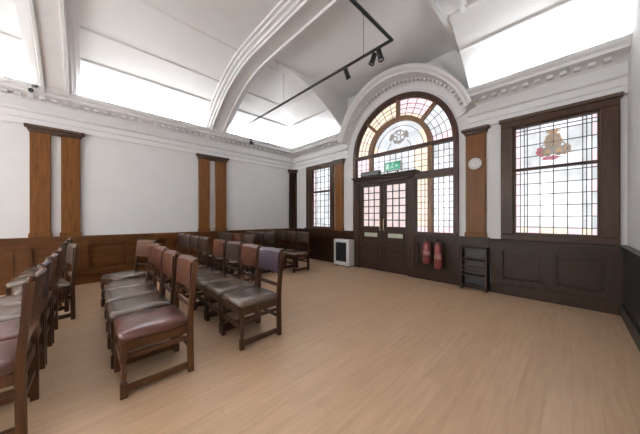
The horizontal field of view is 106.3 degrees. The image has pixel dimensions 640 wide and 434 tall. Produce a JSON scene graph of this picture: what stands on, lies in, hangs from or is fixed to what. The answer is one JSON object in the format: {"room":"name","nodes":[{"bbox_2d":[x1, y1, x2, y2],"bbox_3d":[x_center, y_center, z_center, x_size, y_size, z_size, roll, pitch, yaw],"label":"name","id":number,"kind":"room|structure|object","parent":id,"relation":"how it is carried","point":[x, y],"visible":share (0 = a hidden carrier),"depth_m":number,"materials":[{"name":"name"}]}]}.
{"room":"meeting hall","nodes":[
{"label":"meeting hall","id":0,"kind":"room"},
{"bbox_2d":[0,120,288,238],"bbox_3d":[-4.255,-1.060,5.414,9.600,4.720,0.300,0,0,-44],"label":"wall","id":1,"kind":"structure","parent":0,"point":[126,187],"depth_m":5.31,"materials":[{"name":"grey paint"}]},
{"bbox_2d":[26,84,38,94],"bbox_3d":[-4.823,-2.171,4.039,0.106,0.209,0.189,0,0,-28],"label":"security camera","id":2,"kind":"object","parent":1,"relation":"attached to","point":[32,90],"visible":1,"depth_m":3.99,"materials":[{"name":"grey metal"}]},
{"bbox_2d":[24,123,84,237],"bbox_3d":[-4.921,-0.656,4.477,0.760,2.012,0.119,0,0,-44],"label":"pilaster","id":3,"kind":"object","parent":1,"relation":"attached to","point":[40,136],"visible":0.99,"depth_m":4.41,"materials":[{"name":"brown wood"}]},
{"bbox_2d":[0,228,293,294],"bbox_3d":[-4.118,0.825,5.272,9.000,0.950,0.105,0,0,-44],"label":"panelling","id":4,"kind":"object","parent":1,"relation":"attached to","point":[98,255],"visible":0.41,"depth_m":4.85,"materials":[{"name":"brown wood"}]},
{"bbox_2d":[0,75,348,169],"bbox_3d":[-3.293,-1.982,4.425,9.010,0.635,2.480,0,0,-44],"label":"crown molding","id":5,"kind":"structure","parent":1,"relation":"attached to","point":[83,114],"depth_m":5.34,"materials":[{"name":"white paint"}]},
{"bbox_2d":[196,153,228,231],"bbox_3d":[-2.871,-0.656,6.457,0.840,2.012,0.119,0,0,-44],"label":"pilaster","id":6,"kind":"object","parent":1,"relation":"attached to","point":[204,160],"visible":1,"depth_m":6.39,"materials":[{"name":"brown wood"}]},
{"bbox_2d":[288,169,297,227],"bbox_3d":[-0.934,-0.656,8.258,0.269,2.012,0.219,0,0,-44],"label":"pilaster","id":7,"kind":"object","parent":1,"relation":"attached to","point":[292,173],"visible":0.98,"depth_m":8.28,"materials":[{"name":"brown wood"}]},
{"bbox_2d":[0,0,634,147],"bbox_3d":[-1.633,-2.860,2.698,9.600,1.120,7.850,0,0,-44],"label":"ceiling","id":8,"kind":"structure","parent":0,"point":[335,41],"depth_m":4.24,"materials":[{"name":"white paint"}]},
{"bbox_2d":[14,0,80,102],"bbox_3d":[-2.410,-2.744,1.891,0.640,1.192,7.170,0,0,-44],"label":"ceiling beam","id":9,"kind":"structure","parent":8,"relation":"attached to","point":[49,29],"depth_m":3.79,"materials":[{"name":"white paint"}]},
{"bbox_2d":[203,0,342,137],"bbox_3d":[-0.360,-2.744,3.871,0.640,1.192,7.170,0,0,-44],"label":"ceiling beam","id":10,"kind":"structure","parent":8,"relation":"attached to","point":[288,20],"depth_m":4.53,"materials":[{"name":"white paint"}]},
{"bbox_2d":[0,0,576,127],"bbox_3d":[-1.641,-3.037,2.184,8.273,0.552,6.523,0,0,-44],"label":"trim","id":11,"kind":"structure","parent":8,"relation":"attached to","point":[567,2],"depth_m":4.25,"materials":[{"name":"white paint"}]},
{"bbox_2d":[247,0,392,124],"bbox_3d":[-1.391,-2.958,4.196,2.628,0.725,4.430,0,0,-44],"label":"track","id":12,"kind":"object","parent":8,"relation":"hanging from","point":[355,3],"visible":0.87,"depth_m":3.88,"materials":[{"name":"black metal"}]},
{"bbox_2d":[343,67,350,79],"bbox_3d":[0.469,-2.491,4.130,0.151,0.207,0.097,0,0,-44],"label":"spotlight","id":13,"kind":"object","parent":12,"relation":"attached to","point":[346,72],"visible":1,"depth_m":4.10,"materials":[{"name":"grey metal"}]},
{"bbox_2d":[369,51,376,65],"bbox_3d":[0.822,-2.492,3.749,0.102,0.206,0.130,0,0,-44],"label":"spotlight","id":14,"kind":"object","parent":12,"relation":"attached to","point":[373,57],"visible":0.98,"depth_m":3.72,"materials":[{"name":"grey metal"}]},
{"bbox_2d":[376,47,383,62],"bbox_3d":[0.920,-2.493,3.663,0.122,0.204,0.092,0,0,29],"label":"spotlight","id":15,"kind":"object","parent":12,"relation":"attached to","point":[378,52],"visible":1,"depth_m":3.63,"materials":[{"name":"grey metal"}]},
{"bbox_2d":[424,0,466,52],"bbox_3d":[-0.330,-3.185,1.349,9.000,0.310,0.580,0,0,-44],"label":"ceiling beam","id":16,"kind":"structure","parent":8,"relation":"attached to","point":[440,9],"depth_m":3.54,"materials":[{"name":"white paint"}]},
{"bbox_2d":[0,257,639,433],"bbox_3d":[-1.633,1.350,2.698,9.600,0.100,7.850,0,0,-44],"label":"floor","id":17,"kind":"structure","parent":0,"point":[358,350],"depth_m":2.02,"materials":[{"name":"brown wood"}]},
{"bbox_2d":[0,265,46,433],"bbox_3d":[-2.044,0.820,1.430,0.543,0.960,0.472,0,0,-43],"label":"dining chair","id":18,"kind":"object","parent":17,"relation":"on","point":[18,355],"visible":1,"depth_m":1.42,"materials":[{"name":"wood"}]},
{"bbox_2d":[0,257,51,397],"bbox_3d":[-2.401,0.820,1.781,0.543,0.960,0.472,0,0,-43],"label":"dining chair","id":19,"kind":"object","parent":17,"relation":"on","point":[9,330],"visible":0.41,"depth_m":1.91,"materials":[{"name":"wood"}]},
{"bbox_2d":[0,251,57,364],"bbox_3d":[-2.741,0.820,2.143,0.543,0.960,0.472,0,0,-44],"label":"dining chair","id":20,"kind":"object","parent":17,"relation":"on","point":[11,312],"visible":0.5,"depth_m":2.20,"materials":[{"name":"brown wood"}]},
{"bbox_2d":[0,247,62,343],"bbox_3d":[-3.082,0.820,2.509,0.543,0.960,0.472,0,0,-44],"label":"dining chair","id":21,"kind":"object","parent":17,"relation":"on","point":[6,301],"visible":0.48,"depth_m":2.51,"materials":[{"name":"brown wood"}]},
{"bbox_2d":[6,240,67,310],"bbox_3d":[-3.945,0.820,3.387,0.543,0.960,0.472,0,0,-44],"label":"dining chair","id":22,"kind":"object","parent":17,"relation":"on","point":[19,280],"visible":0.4,"depth_m":3.35,"materials":[{"name":"brown wood"}]},
{"bbox_2d":[16,238,70,277],"bbox_3d":[-4.286,0.820,3.758,0.543,0.960,0.472,0,0,-44],"label":"dining chair","id":23,"kind":"object","parent":17,"relation":"on","point":[26,273],"visible":0.16,"depth_m":3.63,"materials":[{"name":"brown leather"}]},
{"bbox_2d":[12,242,78,319],"bbox_3d":[-3.468,0.820,3.053,0.472,0.960,0.543,0,0,36],"label":"dining chair","id":24,"kind":"object","parent":17,"relation":"on","point":[65,288],"visible":0.52,"depth_m":3.08,"materials":[{"name":"brown leather"}]},
{"bbox_2d":[23,236,72,271],"bbox_3d":[-4.629,0.820,4.112,0.543,0.960,0.472,0,0,-43],"label":"dining chair","id":25,"kind":"object","parent":17,"relation":"on","point":[70,237],"visible":0.12,"depth_m":3.92,"materials":[{"name":"brown leather"}]},
{"bbox_2d":[101,239,156,306],"bbox_3d":[-2.896,0.820,3.668,0.472,0.960,0.543,0,0,24],"label":"dining chair","id":26,"kind":"object","parent":17,"relation":"on","point":[142,248],"visible":0.56,"depth_m":3.63,"materials":[{"name":"brown leather"}]},
{"bbox_2d":[104,242,159,318],"bbox_3d":[-2.438,0.820,3.134,0.543,0.960,0.472,0,0,-45],"label":"dining chair","id":27,"kind":"object","parent":17,"relation":"on","point":[113,285],"visible":0.35,"depth_m":3.11,"materials":[{"name":"brown leather"}]},
{"bbox_2d":[106,244,165,346],"bbox_3d":[-2.106,0.820,2.771,0.543,0.960,0.472,0,0,-43],"label":"dining chair","id":28,"kind":"object","parent":17,"relation":"on","point":[136,291],"visible":0.46,"depth_m":2.74,"materials":[{"name":"brown leather"}]},
{"bbox_2d":[107,248,178,368],"bbox_3d":[-1.760,0.820,2.409,0.543,0.960,0.472,0,0,-44],"label":"dining chair","id":29,"kind":"object","parent":17,"relation":"on","point":[117,308],"visible":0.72,"depth_m":2.37,"materials":[{"name":"brown leather"}]},
{"bbox_2d":[114,252,197,400],"bbox_3d":[-1.394,0.820,2.059,0.543,0.960,0.472,0,0,-45],"label":"dining chair","id":30,"kind":"object","parent":17,"relation":"on","point":[135,330],"visible":1,"depth_m":1.97,"materials":[{"name":"brown leather"}]},
{"bbox_2d":[158,233,184,274],"bbox_3d":[-3.341,0.820,5.362,0.543,0.960,0.472,0,0,-43],"label":"dining chair","id":31,"kind":"object","parent":17,"relation":"on","point":[181,235],"visible":0.23,"depth_m":5.56,"materials":[{"name":"brown leather"}]},
{"bbox_2d":[158,233,191,280],"bbox_3d":[-3.004,0.820,4.996,0.543,0.960,0.472,0,0,-44],"label":"dining chair","id":32,"kind":"object","parent":17,"relation":"on","point":[187,237],"visible":0.22,"depth_m":5.14,"materials":[{"name":"brown wood"}]},
{"bbox_2d":[166,234,199,285],"bbox_3d":[-2.654,0.820,4.634,0.543,0.960,0.472,0,0,-44],"label":"dining chair","id":33,"kind":"object","parent":17,"relation":"on","point":[194,243],"visible":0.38,"depth_m":4.75,"materials":[{"name":"brown wood"}]},
{"bbox_2d":[170,236,209,293],"bbox_3d":[-2.307,0.820,4.281,0.543,0.960,0.472,0,0,-44],"label":"dining chair","id":34,"kind":"object","parent":17,"relation":"on","point":[204,242],"visible":0.23,"depth_m":4.31,"materials":[{"name":"brown leather"}]},
{"bbox_2d":[182,238,226,302],"bbox_3d":[-1.798,0.820,3.762,0.543,0.960,0.472,0,0,-44],"label":"dining chair","id":35,"kind":"object","parent":17,"relation":"on","point":[219,245],"visible":0.44,"depth_m":3.78,"materials":[{"name":"brown wood"}]},
{"bbox_2d":[200,231,224,267],"bbox_3d":[-2.692,0.820,6.007,0.543,0.960,0.472,0,0,-45],"label":"dining chair","id":36,"kind":"object","parent":17,"relation":"on","point":[220,235],"visible":0.16,"depth_m":6.02,"materials":[{"name":"brown wood"}]},
{"bbox_2d":[194,240,242,318],"bbox_3d":[-1.438,0.820,3.408,0.543,0.960,0.472,0,0,-45],"label":"dining chair","id":37,"kind":"object","parent":17,"relation":"on","point":[233,248],"visible":0.52,"depth_m":3.39,"materials":[{"name":"brown leather"}]},
{"bbox_2d":[204,232,233,270],"bbox_3d":[-2.358,0.820,5.640,0.543,0.960,0.472,0,0,-43],"label":"dining chair","id":38,"kind":"object","parent":17,"relation":"on","point":[228,236],"visible":0.33,"depth_m":5.63,"materials":[{"name":"brown wood"}]},
{"bbox_2d":[215,233,243,274],"bbox_3d":[-2.026,0.820,5.295,0.543,0.960,0.472,0,0,-43],"label":"dining chair","id":39,"kind":"object","parent":17,"relation":"on","point":[237,237],"visible":0.25,"depth_m":5.29,"materials":[{"name":"brown leather"}]},
{"bbox_2d":[205,242,259,332],"bbox_3d":[-1.094,0.820,3.051,0.543,0.960,0.472,0,0,-44],"label":"dining chair","id":40,"kind":"object","parent":17,"relation":"on","point":[249,252],"visible":0.66,"depth_m":3.02,"materials":[{"name":"brown wood"}]},
{"bbox_2d":[221,234,255,281],"bbox_3d":[-1.667,0.820,4.941,0.472,0.960,0.543,0,0,45],"label":"dining chair","id":41,"kind":"object","parent":17,"relation":"on","point":[247,238],"visible":0.39,"depth_m":4.91,"materials":[{"name":"brown leather"}]},
{"bbox_2d":[237,230,255,268],"bbox_3d":[-2.070,0.820,6.435,0.543,0.960,0.472,0,0,-44],"label":"dining chair","id":42,"kind":"object","parent":17,"relation":"on","point":[247,231],"visible":0.21,"depth_m":6.56,"materials":[{"name":"brown leather"}]},
{"bbox_2d":[221,245,283,350],"bbox_3d":[-0.749,0.820,2.691,0.472,0.960,0.543,0,0,45],"label":"dining chair","id":43,"kind":"object","parent":17,"relation":"on","point":[245,301],"visible":1,"depth_m":2.63,"materials":[{"name":"brown leather"}]},
{"bbox_2d":[244,231,264,269],"bbox_3d":[-1.724,0.820,6.077,0.543,0.960,0.472,0,0,-43],"label":"dining chair","id":44,"kind":"object","parent":17,"relation":"on","point":[259,235],"visible":0.21,"depth_m":6.23,"materials":[{"name":"brown leather"}]},
{"bbox_2d":[246,232,275,272],"bbox_3d":[-1.397,0.820,5.719,0.543,0.960,0.472,0,0,-45],"label":"dining chair","id":45,"kind":"object","parent":17,"relation":"on","point":[269,237],"visible":0.2,"depth_m":5.82,"materials":[{"name":"brown wood"}]},
{"bbox_2d":[265,229,276,246],"bbox_3d":[-1.613,0.820,7.051,0.543,0.960,0.472,0,0,-45],"label":"dining chair","id":46,"kind":"object","parent":17,"relation":"on","point":[268,230],"visible":0.19,"depth_m":7.17,"materials":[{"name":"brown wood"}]},
{"bbox_2d":[275,230,285,264],"bbox_3d":[-1.270,0.820,6.707,0.543,0.960,0.472,0,0,-44],"label":"dining chair","id":47,"kind":"object","parent":17,"relation":"on","point":[280,234],"visible":0.25,"depth_m":6.86,"materials":[{"name":"brown wood"}]},
{"bbox_2d":[283,230,296,267],"bbox_3d":[-0.935,0.820,6.333,0.543,0.960,0.472,0,0,-45],"label":"dining chair","id":48,"kind":"object","parent":17,"relation":"on","point":[290,235],"visible":0.3,"depth_m":6.46,"materials":[{"name":"brown leather"}]},
{"bbox_2d":[283,231,309,272],"bbox_3d":[-0.588,0.820,6.003,0.543,0.960,0.472,0,0,-44],"label":"dining chair","id":49,"kind":"object","parent":17,"relation":"on","point":[301,236],"visible":0.89,"depth_m":5.97,"materials":[{"name":"brown wood"}]},
{"bbox_2d":[334,239,353,266],"bbox_3d":[0.650,0.940,6.536,0.235,0.720,0.540,0,0,-44],"label":"heater","id":50,"kind":"object","parent":17,"relation":"on","point":[343,248],"visible":1,"depth_m":6.39,"materials":[{"name":"white metal"}]},
{"bbox_2d":[336,244,345,260],"bbox_3d":[0.565,0.932,6.479,0.014,0.416,0.373,0,0,-44],"label":"grille","id":51,"kind":"object","parent":50,"relation":"attached to","point":[340,248],"depth_m":6.47,"materials":[{"name":"black metal"}]},
{"bbox_2d":[460,246,488,292],"bbox_3d":[2.802,0.915,4.360,0.168,0.770,0.420,0,0,-44],"label":"rack","id":52,"kind":"object","parent":17,"relation":"on","point":[474,261],"visible":1,"depth_m":4.37,"materials":[{"name":"brown wood"}]},
{"bbox_2d":[462,246,484,249],"bbox_3d":[2.804,0.547,4.362,0.153,0.025,0.380,0,0,-44],"label":"shelf","id":53,"kind":"object","parent":52,"relation":"attached to","point":[463,247],"depth_m":4.35,"materials":[{"name":"brown wood"}]},
{"bbox_2d":[462,258,484,262],"bbox_3d":[2.804,0.767,4.362,0.153,0.025,0.380,0,0,-44],"label":"shelf","id":54,"kind":"object","parent":52,"relation":"attached to","point":[475,260],"depth_m":4.33,"materials":[{"name":"brown wood"}]},
{"bbox_2d":[462,272,484,277],"bbox_3d":[2.804,1.038,4.362,0.153,0.025,0.380,0,0,-44],"label":"shelf","id":55,"kind":"object","parent":52,"relation":"attached to","point":[473,274],"depth_m":4.36,"materials":[{"name":"brown wood"}]},
{"bbox_2d":[462,282,484,288],"bbox_3d":[2.804,1.228,4.362,0.153,0.025,0.380,0,0,-44],"label":"shelf","id":56,"kind":"object","parent":52,"relation":"attached to","point":[472,284],"depth_m":4.37,"materials":[{"name":"brown wood"}]},
{"bbox_2d":[297,49,627,276],"bbox_3d":[1.712,-1.060,5.928,0.300,4.720,7.250,0,0,-44],"label":"wall","id":57,"kind":"structure","parent":0,"point":[451,62],"depth_m":4.60,"materials":[{"name":"grey paint"}]},
{"bbox_2d":[304,161,334,229],"bbox_3d":[0.007,-0.655,7.493,0.220,2.020,1.270,0,0,-44],"label":"window","id":58,"kind":"structure","parent":57,"relation":"in","point":[320,179],"depth_m":7.52,"materials":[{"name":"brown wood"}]},
{"bbox_2d":[293,228,352,262],"bbox_3d":[-0.013,0.825,7.431,0.105,0.950,2.630,0,0,-44],"label":"panelling","id":59,"kind":"object","parent":57,"relation":"attached to","point":[321,247],"visible":0.59,"depth_m":7.34,"materials":[{"name":"brown wood"}]},
{"bbox_2d":[332,158,344,229],"bbox_3d":[0.529,-0.656,6.850,0.119,2.012,0.420,0,0,-44],"label":"pilaster","id":60,"kind":"object","parent":57,"relation":"attached to","point":[339,163],"visible":0.98,"depth_m":6.83,"materials":[{"name":"brown wood"}]},
{"bbox_2d":[360,182,382,270],"bbox_3d":[1.292,0.205,6.096,0.121,2.180,0.665,0,0,-44],"label":"door","id":61,"kind":"structure","parent":57,"relation":"in","point":[371,194],"depth_m":6.10,"materials":[{"name":"brown wood"}]},
{"bbox_2d":[351,169,420,277],"bbox_3d":[1.534,0.128,5.847,0.270,2.345,1.760,0,0,-44],"label":"door frame","id":62,"kind":"structure","parent":57,"relation":"attached to","point":[408,174],"depth_m":5.33,"materials":[{"name":"brown wood"}]},
{"bbox_2d":[361,170,380,176],"bbox_3d":[1.269,-1.107,6.036,0.108,0.125,0.560,0,0,-44],"label":"equipment box","id":63,"kind":"object","parent":62,"relation":"on","point":[376,172],"visible":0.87,"depth_m":5.96,"materials":[{"name":"black metal"}]},
{"bbox_2d":[385,160,401,172],"bbox_3d":[1.699,-1.177,5.582,0.101,0.265,0.410,0,0,-44],"label":"exit sign","id":64,"kind":"object","parent":62,"relation":"on","point":[395,165],"visible":0.95,"depth_m":5.54,"materials":[{"name":"green plastic"}]},
{"bbox_2d":[383,179,408,275],"bbox_3d":[1.761,0.205,5.611,0.121,2.180,0.665,0,0,-44],"label":"door","id":65,"kind":"structure","parent":57,"relation":"in","point":[395,192],"depth_m":5.61,"materials":[{"name":"brown wood"}]},
{"bbox_2d":[353,91,458,265],"bbox_3d":[1.834,-0.777,5.622,0.230,4.155,2.570,0,0,-44],"label":"window","id":66,"kind":"structure","parent":57,"relation":"in","point":[418,129],"depth_m":5.24,"materials":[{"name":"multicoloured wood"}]},
{"bbox_2d":[414,234,489,290],"bbox_3d":[2.553,0.825,4.773,0.105,0.950,1.360,0,0,-44],"label":"panelling","id":67,"kind":"object","parent":57,"relation":"attached to","point":[449,273],"visible":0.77,"depth_m":4.81,"materials":[{"name":"brown wood"}]},
{"bbox_2d":[423,238,431,263],"bbox_3d":[2.225,0.677,4.995,0.160,0.526,0.198,0,0,18],"label":"fire extinguisher","id":68,"kind":"object","parent":67,"relation":"attached to","point":[427,248],"visible":1,"depth_m":4.91,"materials":[{"name":"red paint"}]},
{"bbox_2d":[434,239,442,268],"bbox_3d":[2.383,0.717,4.838,0.146,0.606,0.193,0,0,20],"label":"fire extinguisher","id":69,"kind":"object","parent":67,"relation":"attached to","point":[438,249],"visible":1,"depth_m":4.77,"materials":[{"name":"red paint"}]},
{"bbox_2d":[461,124,489,236],"bbox_3d":[2.867,-0.656,4.430,0.119,2.012,0.440,0,0,-44],"label":"pilaster","id":70,"kind":"object","parent":57,"relation":"attached to","point":[475,136],"visible":1,"depth_m":4.42,"materials":[{"name":"brown wood"}]},
{"bbox_2d":[468,158,481,169],"bbox_3d":[2.852,-1.000,4.422,0.033,0.216,0.216,0,0,-44],"label":"wall clock","id":71,"kind":"object","parent":70,"relation":"attached to","point":[475,163],"visible":1,"depth_m":4.41,"materials":[{"name":"white ceramic"}]},
{"bbox_2d":[337,32,632,145],"bbox_3d":[2.237,-2.447,4.806,0.525,1.565,4.908,0,0,-44],"label":"crown molding","id":72,"kind":"structure","parent":57,"relation":"attached to","point":[601,69],"depth_m":3.99,"materials":[{"name":"white paint"}]},
{"bbox_2d":[488,238,626,315],"bbox_3d":[3.546,0.833,3.727,0.160,0.935,1.525,0,0,-44],"label":"panelling","id":73,"kind":"object","parent":57,"relation":"attached to","point":[587,276],"visible":0.81,"depth_m":3.62,"materials":[{"name":"brown wood"}]},
{"bbox_2d":[499,91,623,244],"bbox_3d":[3.644,-0.657,3.748,0.230,2.055,1.350,0,0,-44],"label":"window","id":74,"kind":"structure","parent":57,"relation":"in","point":[560,166],"depth_m":3.66,"materials":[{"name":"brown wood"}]},
{"bbox_2d":[628,0,639,250],"bbox_3d":[0.990,-1.060,-0.017,9.600,4.720,0.300,0,0,-44],"label":"wall","id":75,"kind":"structure","parent":0,"point":[634,55],"depth_m":2.88,"materials":[{"name":"grey paint"}]},
{"bbox_2d":[620,246,639,351],"bbox_3d":[2.897,0.833,2.089,3.070,0.935,0.080,0,0,-44],"label":"panelling","id":76,"kind":"object","parent":75,"relation":"attached to","point":[630,311],"visible":1,"depth_m":2.71,"materials":[{"name":"black dark oak"}]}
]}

